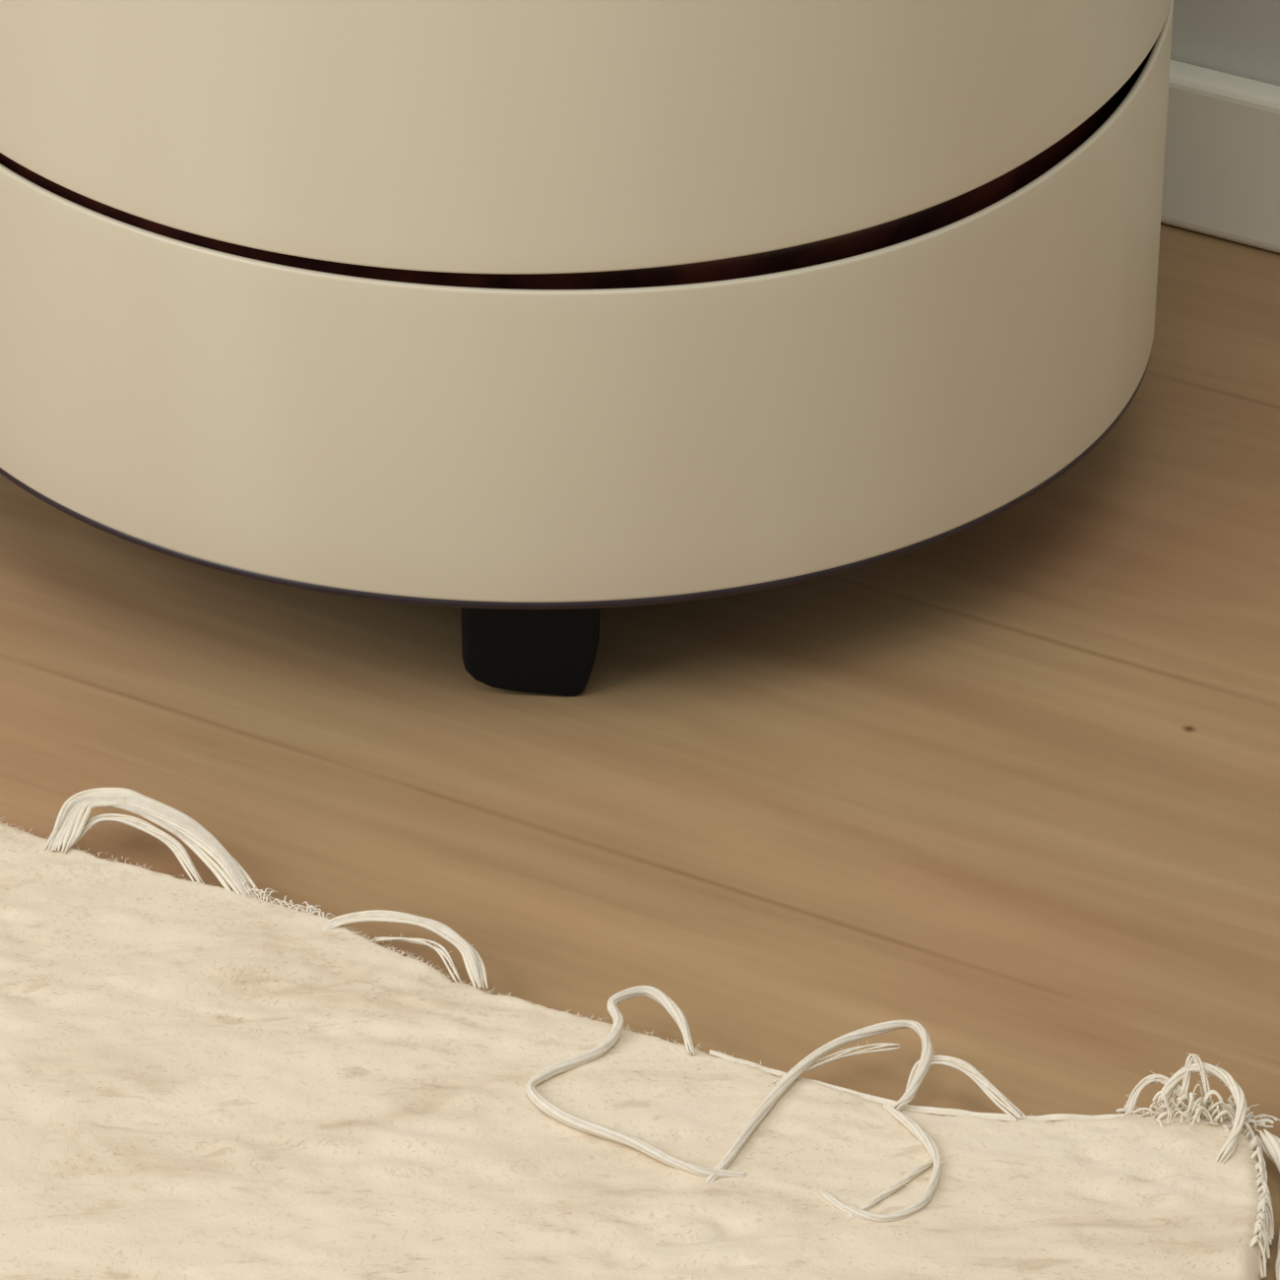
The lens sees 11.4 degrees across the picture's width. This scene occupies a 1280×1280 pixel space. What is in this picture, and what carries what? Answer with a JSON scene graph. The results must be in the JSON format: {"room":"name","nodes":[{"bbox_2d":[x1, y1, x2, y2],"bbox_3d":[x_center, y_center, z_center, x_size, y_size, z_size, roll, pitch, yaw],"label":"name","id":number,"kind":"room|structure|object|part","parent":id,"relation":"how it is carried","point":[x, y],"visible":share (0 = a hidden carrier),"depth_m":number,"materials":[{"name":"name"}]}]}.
{"room":"living room","nodes":[
{"label":"living room","id":0,"kind":"room"},
{"bbox_2d":[0,222,1279,1279],"bbox_3d":[-0.733,0.546,0.618,6.000,0.020,3.205,17,34,26],"label":"floor","id":1,"kind":"structure","parent":0,"point":[1006,786],"depth_m":1.51,"materials":[{"name":"brown wood"}]},
{"bbox_2d":[0,0,1173,696],"bbox_3d":[-0.026,-0.256,1.549,0.320,0.460,0.320,27,39,37],"label":"nightstand","id":2,"kind":"object","parent":1,"relation":"on","point":[532,319],"visible":1,"depth_m":1.49,"materials":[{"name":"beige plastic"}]},
{"bbox_3d":[-0.028,-0.088,1.646,0.320,0.003,0.320,0,30,-1],"label":"plate","id":3,"kind":"part","parent":2,"relation":"part of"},
{"bbox_2d":[0,787,1279,1279],"bbox_3d":[-0.240,0.153,1.277,0.766,0.018,1.026,0,30,-1],"label":"area rug","id":4,"kind":"object","parent":1,"relation":"on","point":[199,1080],"visible":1,"depth_m":1.36,"materials":[{"name":"beige fabric"}]},
{"bbox_2d":[1170,0,1279,86],"bbox_3d":[0.118,-1.207,1.260,6.000,2.400,0.120,17,34,26],"label":"wall","id":5,"kind":"structure","parent":0,"point":[1237,37],"depth_m":1.74,"materials":[{"name":"grey paint"}]},
{"bbox_2d":[1160,60,1279,253],"bbox_3d":[0.070,-0.160,1.798,6.000,0.046,0.014,17,34,26],"label":"baseboard","id":6,"kind":"structure","parent":5,"relation":"attached to","point":[1222,163],"depth_m":1.75,"materials":[{"name":"paint"}]}
]}

